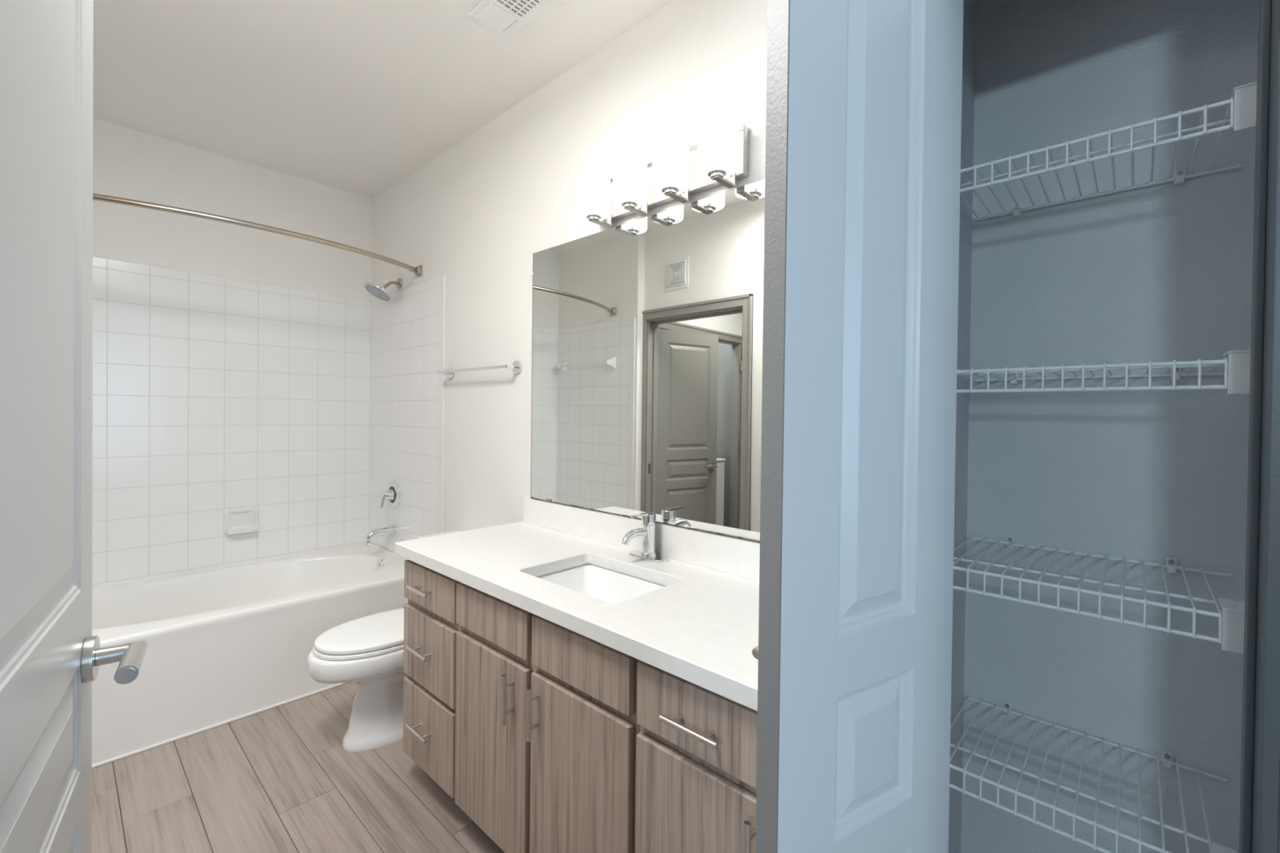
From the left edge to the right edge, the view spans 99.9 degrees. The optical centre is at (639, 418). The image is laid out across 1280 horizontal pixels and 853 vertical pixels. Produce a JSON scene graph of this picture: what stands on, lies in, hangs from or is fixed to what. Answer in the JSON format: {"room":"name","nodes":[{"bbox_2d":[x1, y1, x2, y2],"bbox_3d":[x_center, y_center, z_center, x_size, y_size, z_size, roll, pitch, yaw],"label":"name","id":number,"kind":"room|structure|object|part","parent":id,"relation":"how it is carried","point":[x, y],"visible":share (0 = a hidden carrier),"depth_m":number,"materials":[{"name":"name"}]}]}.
{"room":"hallway","nodes":[
{"label":"hallway","id":0,"kind":"room"},
{"bbox_2d":[92,118,372,585],"bbox_3d":[-2.391,-0.075,2.899,0.109,2.721,1.760,1,1,43],"label":"wall","id":1,"kind":"structure","parent":0,"point":[231,363],"depth_m":2.92,"materials":[{"name":"white tile"}]},
{"bbox_2d":[222,506,258,534],"bbox_3d":[-2.208,0.568,2.986,0.062,0.134,0.160,1,1,43],"label":"soap dish","id":2,"kind":"object","parent":1,"relation":"attached to","point":[246,520],"visible":1,"depth_m":2.99,"materials":[{"name":"white ceramic"}]},
{"bbox_2d":[91,681,504,852],"bbox_3d":[-1.014,1.363,-0.257,6.400,0.060,4.750,1,1,43],"label":"floor","id":3,"kind":"structure","parent":0,"point":[282,779],"depth_m":1.87,"materials":[{"name":"brown wood"}]},
{"bbox_2d":[91,541,408,768],"bbox_3d":[-1.986,1.048,2.661,0.842,0.488,1.540,1,1,43],"label":"bathtub","id":4,"kind":"object","parent":3,"relation":"on","point":[228,642],"visible":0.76,"depth_m":2.42,"materials":[{"name":"white ceramic"}]},
{"bbox_3d":[-1.522,0.861,3.163,0.070,0.072,0.042,1,1,43],"label":"overflow plate","id":5,"kind":"part","parent":4,"relation":"part of","materials":[{"name":"silver metal"}]},
{"bbox_2d":[306,529,462,751],"bbox_3d":[-1.005,0.935,2.303,0.444,0.746,0.734,1,1,43],"label":"toilet","id":6,"kind":"object","parent":3,"relation":"on","point":[368,651],"visible":0.4,"depth_m":2.13,"materials":[{"name":"white ceramic"}]},
{"bbox_3d":[-1.035,1.107,2.275,0.374,0.402,0.653,1,1,43],"label":"bowl","id":7,"kind":"part","parent":6,"relation":"part of","materials":[{"name":"white ceramic"}]},
{"bbox_3d":[-1.075,0.896,2.227,0.356,0.017,0.484,1,1,43],"label":"seat","id":8,"kind":"part","parent":6,"relation":"part of","materials":[{"name":"white plastic"}]},
{"bbox_3d":[-1.072,0.872,2.230,0.354,0.026,0.486,1,1,43],"label":"lid","id":9,"kind":"part","parent":6,"relation":"part of","materials":[{"name":"white plastic"}]},
{"bbox_3d":[-0.826,0.581,2.490,0.444,0.038,0.216,1,1,43],"label":"tank lid","id":10,"kind":"part","parent":6,"relation":"part of","materials":[{"name":"white ceramic"}]},
{"bbox_2d":[403,560,757,852],"bbox_3d":[-0.130,0.914,1.612,1.543,0.822,0.564,1,1,43],"label":"vanity cabinet","id":11,"kind":"object","parent":3,"relation":"on","point":[550,737],"visible":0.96,"depth_m":1.34,"materials":[{"name":"beige wood"}]},
{"bbox_3d":[-0.748,1.062,1.824,0.138,0.012,0.037,1,1,43],"label":"handle","id":12,"kind":"part","parent":11,"relation":"part of","materials":[{"name":"silver metal"}]},
{"bbox_3d":[-0.745,0.792,1.821,0.138,0.012,0.037,1,1,43],"label":"handle","id":13,"kind":"part","parent":11,"relation":"part of","materials":[{"name":"silver metal"}]},
{"bbox_3d":[-0.742,0.580,1.819,0.138,0.012,0.037,1,1,43],"label":"handle","id":14,"kind":"part","parent":11,"relation":"part of","materials":[{"name":"silver metal"}]},
{"bbox_3d":[-0.721,1.072,1.835,0.360,0.267,0.019,1,1,43],"label":"drawer","id":15,"kind":"part","parent":11,"relation":"part of","materials":[{"name":"beige wood"}]},
{"bbox_3d":[-0.718,0.798,1.833,0.360,0.248,0.019,1,1,43],"label":"drawer","id":16,"kind":"part","parent":11,"relation":"part of","materials":[{"name":"beige wood"}]},
{"bbox_3d":[-0.715,0.581,1.831,0.360,0.134,0.019,1,1,43],"label":"drawer","id":17,"kind":"part","parent":11,"relation":"part of","materials":[{"name":"beige wood"}]},
{"bbox_3d":[-0.440,0.945,1.576,0.373,0.543,0.019,1,1,43],"label":"door","id":18,"kind":"part","parent":11,"relation":"part of","materials":[{"name":"beige wood"}]},
{"bbox_3d":[-0.361,0.763,1.468,0.012,0.135,0.037,1,1,43],"label":"handle","id":19,"kind":"part","parent":11,"relation":"part of","materials":[{"name":"silver metal"}]},
{"bbox_3d":[-0.277,0.760,1.390,0.012,0.134,0.037,1,1,43],"label":"handle","id":20,"kind":"part","parent":11,"relation":"part of","materials":[{"name":"silver metal"}]},
{"bbox_2d":[395,521,759,711],"bbox_3d":[-0.125,0.482,1.627,1.568,0.042,0.561,1,1,43],"label":"countertop","id":21,"kind":"structure","parent":11,"relation":"on","point":[700,628],"depth_m":1.40,"materials":[{"name":"white stone"}]},
{"bbox_2d":[537,564,665,603],"bbox_3d":[-0.122,0.568,1.596,0.460,0.128,0.328,1,1,43],"label":"sink","id":22,"kind":"object","parent":21,"relation":"in","point":[607,585],"visible":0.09,"depth_m":1.75,"materials":[{"name":"white ceramic"}]},
{"bbox_2d":[621,511,668,563],"bbox_3d":[-0.003,0.387,1.755,0.158,0.150,0.154,1,1,43],"label":"faucet","id":23,"kind":"object","parent":21,"relation":"on","point":[647,552],"visible":1,"depth_m":1.77,"materials":[{"name":"silver metal"}]},
{"bbox_3d":[-0.015,0.381,1.742,0.027,0.046,0.120,1,1,43],"label":"spout","id":24,"kind":"part","parent":23,"relation":"part of","materials":[{"name":"silver metal"}]},
{"bbox_3d":[0.004,0.315,1.761,0.020,0.006,0.110,1,1,43],"label":"lever","id":25,"kind":"part","parent":23,"relation":"part of","materials":[{"name":"silver metal"}]},
{"bbox_3d":[0.027,0.457,1.789,0.158,0.008,0.062,1,1,43],"label":"plate","id":26,"kind":"part","parent":23,"relation":"part of","materials":[{"name":"silver metal"}]},
{"bbox_3d":[-0.154,0.949,1.313,0.361,0.547,0.019,1,1,43],"label":"door","id":27,"kind":"part","parent":11,"relation":"part of","materials":[{"name":"beige wood"}]},
{"bbox_3d":[0.100,0.601,1.043,0.136,0.012,0.037,1,1,43],"label":"handle","id":28,"kind":"part","parent":11,"relation":"part of","materials":[{"name":"silver metal"}]},
{"bbox_3d":[0.127,0.958,1.054,0.363,0.541,0.019,1,1,43],"label":"door","id":29,"kind":"part","parent":11,"relation":"part of","materials":[{"name":"beige wood"}]},
{"bbox_3d":[0.132,0.598,1.051,0.363,0.136,0.019,1,1,43],"label":"drawer","id":30,"kind":"part","parent":11,"relation":"part of","materials":[{"name":"beige wood"}]},
{"bbox_3d":[0.196,0.778,0.954,0.012,0.136,0.037,1,1,43],"label":"handle","id":31,"kind":"part","parent":11,"relation":"part of","materials":[{"name":"silver metal"}]},
{"bbox_2d":[93,0,673,198],"bbox_3d":[-0.990,-1.417,-0.310,6.480,0.060,4.800,1,1,43],"label":"ceiling","id":32,"kind":"structure","parent":0,"point":[354,96],"depth_m":2.19,"materials":[{"name":"white paint"}]},
{"bbox_2d":[467,0,555,39],"bbox_3d":[-0.425,-1.393,1.813,0.325,0.018,0.160,1,1,43],"label":"ceiling vent","id":33,"kind":"object","parent":32,"relation":"in","point":[504,18],"visible":1,"depth_m":1.84,"materials":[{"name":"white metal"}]},
{"bbox_3d":[-0.495,-1.391,1.870,0.105,0.007,0.107,1,1,43],"label":"plate","id":34,"kind":"part","parent":33,"relation":"part of","materials":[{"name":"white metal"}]},
{"bbox_2d":[368,0,1258,852],"bbox_3d":[-0.316,-0.044,2.245,4.048,2.721,0.111,1,1,43],"label":"wall","id":35,"kind":"structure","parent":0,"point":[1162,272],"depth_m":1.12,"materials":[{"name":"white paint"}]},
{"bbox_2d":[365,525,395,539],"bbox_3d":[-1.543,0.675,3.193,0.062,0.062,0.160,1,1,43],"label":"tub spout","id":36,"kind":"object","parent":35,"relation":"attached to","point":[387,531],"visible":1,"depth_m":3.18,"materials":[{"name":"silver metal"}]},
{"bbox_2d":[364,278,401,302],"bbox_3d":[-1.505,-0.767,3.146,0.164,0.147,0.197,1,1,43],"label":"shower fixture","id":37,"kind":"object","parent":35,"relation":"attached to","point":[380,291],"visible":1,"depth_m":3.13,"materials":[{"name":"silver metal"}]},
{"bbox_3d":[-1.477,-0.785,3.176,0.017,0.067,0.116,1,1,43],"label":"shower arm","id":38,"kind":"part","parent":37,"relation":"part of","materials":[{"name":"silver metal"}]},
{"bbox_2d":[380,481,399,508],"bbox_3d":[-1.512,0.457,3.221,0.160,0.160,0.078,1,1,43],"label":"shower valve","id":39,"kind":"object","parent":35,"relation":"attached to","point":[393,494],"visible":1,"depth_m":3.21,"materials":[{"name":"silver metal"}]},
{"bbox_3d":[-1.524,0.487,3.209,0.026,0.091,0.043,1,1,43],"label":"lever","id":40,"kind":"part","parent":39,"relation":"part of","materials":[{"name":"silver metal"}]},
{"bbox_3d":[-1.416,0.063,3.191,0.934,1.661,0.009,1,1,43],"label":"panel","id":41,"kind":"part","parent":35,"relation":"part of","materials":[{"name":"white tile"}]},
{"bbox_2d":[437,360,521,378],"bbox_3d":[-0.787,-0.233,2.570,0.653,0.060,0.072,1,1,43],"label":"towel bar","id":42,"kind":"object","parent":35,"relation":"attached to","point":[516,366],"visible":1,"depth_m":2.45,"materials":[{"name":"silver metal"}]},
{"bbox_3d":[-0.568,-0.229,2.371,0.017,0.017,0.052,1,1,43],"label":"post","id":43,"kind":"part","parent":42,"relation":"part of","materials":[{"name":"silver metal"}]},
{"bbox_2d":[523,497,759,580],"bbox_3d":[0.069,0.408,1.816,1.542,0.106,0.020,1,1,43],"label":"backsplash","id":44,"kind":"structure","parent":35,"relation":"attached to","point":[735,556],"depth_m":1.79,"materials":[{"name":"white stone"}]},
{"bbox_2d":[530,178,764,542],"bbox_3d":[0.073,-0.173,1.820,1.484,1.055,0.010,1,1,43],"label":"vanity mirror","id":45,"kind":"object","parent":35,"relation":"attached to","point":[646,366],"visible":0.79,"depth_m":1.83,"materials":[{"name":"clear glass"}]},
{"bbox_2d":[577,108,749,227],"bbox_3d":[0.041,-0.781,1.747,0.652,0.173,0.162,1,1,43],"label":"vanity light","id":46,"kind":"object","parent":35,"relation":"attached to","point":[677,171],"visible":1,"depth_m":1.66,"materials":[{"name":"white glass"}]},
{"bbox_3d":[-0.163,-0.793,1.902,0.113,0.150,0.113,1,1,43],"label":"lamp shade","id":47,"kind":"part","parent":46,"relation":"part of","materials":[{"name":"white glass"}]},
{"bbox_3d":[-0.146,-0.719,1.921,0.054,0.042,0.106,1,1,43],"label":"arm","id":48,"kind":"part","parent":46,"relation":"part of","materials":[{"name":"silver metal"}]},
{"bbox_3d":[-0.034,-0.791,1.783,0.113,0.150,0.113,1,1,43],"label":"lamp shade","id":49,"kind":"part","parent":46,"relation":"part of","materials":[{"name":"white glass"}]},
{"bbox_3d":[-0.017,-0.717,1.803,0.054,0.042,0.106,1,1,43],"label":"arm","id":50,"kind":"part","parent":46,"relation":"part of","materials":[{"name":"silver metal"}]},
{"bbox_3d":[0.095,-0.788,1.665,0.113,0.150,0.113,1,1,43],"label":"lamp shade","id":51,"kind":"part","parent":46,"relation":"part of","materials":[{"name":"white glass"}]},
{"bbox_3d":[0.112,-0.714,1.684,0.054,0.042,0.106,1,1,43],"label":"arm","id":52,"kind":"part","parent":46,"relation":"part of","materials":[{"name":"silver metal"}]},
{"bbox_3d":[0.223,-0.785,1.547,0.113,0.150,0.113,1,1,43],"label":"lamp shade","id":53,"kind":"part","parent":46,"relation":"part of","materials":[{"name":"white glass"}]},
{"bbox_3d":[0.240,-0.711,1.567,0.054,0.042,0.106,1,1,43],"label":"arm","id":54,"kind":"part","parent":46,"relation":"part of","materials":[{"name":"silver metal"}]},
{"bbox_2d":[949,696,1237,852],"bbox_3d":[0.786,0.644,0.960,0.412,0.062,0.308,1,1,43],"label":"wire shelf","id":55,"kind":"object","parent":35,"relation":"attached to","point":[1166,759],"visible":0.9,"depth_m":0.92,"materials":[{"name":"white metal"}]},
{"bbox_3d":[0.678,0.664,0.862,0.386,0.006,0.006,1,1,43],"label":"lip rail","id":56,"kind":"part","parent":55,"relation":"part of","materials":[{"name":"white metal"}]},
{"bbox_3d":[0.679,0.629,0.862,0.386,0.006,0.006,1,1,43],"label":"rail","id":57,"kind":"part","parent":55,"relation":"part of","materials":[{"name":"white metal"}]},
{"bbox_3d":[0.726,0.628,0.913,0.386,0.005,0.005,1,1,43],"label":"rail","id":58,"kind":"part","parent":55,"relation":"part of","materials":[{"name":"white metal"}]},
{"bbox_3d":[0.879,0.629,1.073,0.396,0.006,0.006,1,1,43],"label":"rail","id":59,"kind":"part","parent":55,"relation":"part of","materials":[{"name":"white metal"}]},
{"bbox_2d":[952,535,1244,654],"bbox_3d":[0.790,0.285,0.956,0.412,0.062,0.308,1,1,43],"label":"wire shelf","id":60,"kind":"object","parent":35,"relation":"attached to","point":[1231,622],"visible":0.78,"depth_m":0.86,"materials":[{"name":"white metal"}]},
{"bbox_3d":[0.682,0.305,0.859,0.386,0.006,0.006,1,1,43],"label":"lip rail","id":61,"kind":"part","parent":60,"relation":"part of","materials":[{"name":"white metal"}]},
{"bbox_3d":[0.730,0.270,0.910,0.386,0.005,0.005,1,1,43],"label":"rail","id":62,"kind":"part","parent":60,"relation":"part of","materials":[{"name":"white metal"}]},
{"bbox_3d":[0.683,0.271,0.859,0.386,0.006,0.006,1,1,43],"label":"rail","id":63,"kind":"part","parent":60,"relation":"part of","materials":[{"name":"white metal"}]},
{"bbox_3d":[0.883,0.270,1.069,0.396,0.006,0.006,1,1,43],"label":"rail","id":64,"kind":"part","parent":60,"relation":"part of","materials":[{"name":"white metal"}]},
{"bbox_2d":[956,350,1250,394],"bbox_3d":[0.794,-0.067,0.953,0.412,0.062,0.308,1,1,43],"label":"wire shelf","id":65,"kind":"object","parent":35,"relation":"attached to","point":[1236,373],"visible":0.88,"depth_m":0.84,"materials":[{"name":"white metal"}]},
{"bbox_3d":[0.734,-0.082,0.906,0.386,0.005,0.005,1,1,43],"label":"rail","id":66,"kind":"part","parent":65,"relation":"part of","materials":[{"name":"white metal"}]},
{"bbox_3d":[0.686,-0.046,0.855,0.386,0.006,0.006,1,1,43],"label":"lip rail","id":67,"kind":"part","parent":65,"relation":"part of","materials":[{"name":"white metal"}]},
{"bbox_3d":[0.687,-0.082,0.855,0.386,0.006,0.006,1,1,43],"label":"rail","id":68,"kind":"part","parent":65,"relation":"part of","materials":[{"name":"white metal"}]},
{"bbox_3d":[0.888,-0.082,1.065,0.396,0.006,0.006,1,1,43],"label":"rail","id":69,"kind":"part","parent":65,"relation":"part of","materials":[{"name":"white metal"}]},
{"bbox_2d":[960,81,1257,221],"bbox_3d":[0.799,-0.425,0.949,0.412,0.062,0.308,1,1,43],"label":"wire shelf","id":70,"kind":"object","parent":35,"relation":"attached to","point":[1242,106],"visible":0.88,"depth_m":0.87,"materials":[{"name":"white metal"}]},
{"bbox_3d":[0.739,-0.440,0.903,0.386,0.005,0.005,1,1,43],"label":"rail","id":71,"kind":"part","parent":70,"relation":"part of","materials":[{"name":"white metal"}]},
{"bbox_3d":[0.692,-0.440,0.852,0.386,0.006,0.006,1,1,43],"label":"rail","id":72,"kind":"part","parent":70,"relation":"part of","materials":[{"name":"white metal"}]},
{"bbox_3d":[0.691,-0.405,0.852,0.386,0.006,0.006,1,1,43],"label":"lip rail","id":73,"kind":"part","parent":70,"relation":"part of","materials":[{"name":"white metal"}]},
{"bbox_3d":[0.892,-0.440,1.062,0.396,0.006,0.006,1,1,43],"label":"rail","id":74,"kind":"part","parent":70,"relation":"part of","materials":[{"name":"white metal"}]},
{"bbox_2d":[948,0,976,852],"bbox_3d":[0.582,-0.022,1.130,0.124,2.721,0.335,1,1,43],"label":"door frame","id":75,"kind":"structure","parent":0,"point":[969,6],"depth_m":1.17,"materials":[{"name":"grey wood"}]},
{"bbox_2d":[751,0,963,852],"bbox_3d":[0.337,0.268,0.868,0.413,2.120,0.105,0,1,-31],"label":"door","id":76,"kind":"structure","parent":75,"relation":"in","point":[853,652],"depth_m":0.80,"materials":[{"name":"white wood"}]},
{"bbox_3d":[0.235,0.362,0.839,0.114,0.024,0.053,0,1,-31],"label":"lever handle","id":77,"kind":"part","parent":76,"relation":"part of","materials":[{"name":"silver metal"}]},
{"bbox_2d":[1238,0,1279,852],"bbox_3d":[1.660,0.002,0.087,2.876,2.721,0.408,1,1,43],"label":"door frame","id":78,"kind":"structure","parent":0,"point":[1258,11],"depth_m":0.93,"materials":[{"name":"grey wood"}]},
{"bbox_3d":[-1.633,-0.049,1.163,3.378,2.721,0.218,1,1,43],"label":"wall","id":79,"kind":"structure","parent":0,"visible":0},
{"bbox_2d":[0,0,147,852],"bbox_3d":[-0.588,0.306,0.480,0.157,2.030,0.811,0,1,-38],"label":"door","id":80,"kind":"structure","parent":79,"relation":"in","point":[51,658],"depth_m":0.60,"materials":[{"name":"white wood"}]},
{"bbox_3d":[-0.738,0.345,0.760,0.053,0.024,0.109,0,1,-38],"label":"lever handle","id":81,"kind":"part","parent":80,"relation":"part of","materials":[{"name":"silver metal"}]},
{"bbox_2d":[93,193,422,276],"bbox_3d":[-1.719,-0.835,2.418,0.240,0.060,1.560,1,1,43],"label":"shower curtain rod","id":82,"kind":"object","parent":79,"relation":"attached to","point":[417,270],"visible":0.83,"depth_m":2.29,"materials":[{"name":"silver metal"}]}
]}

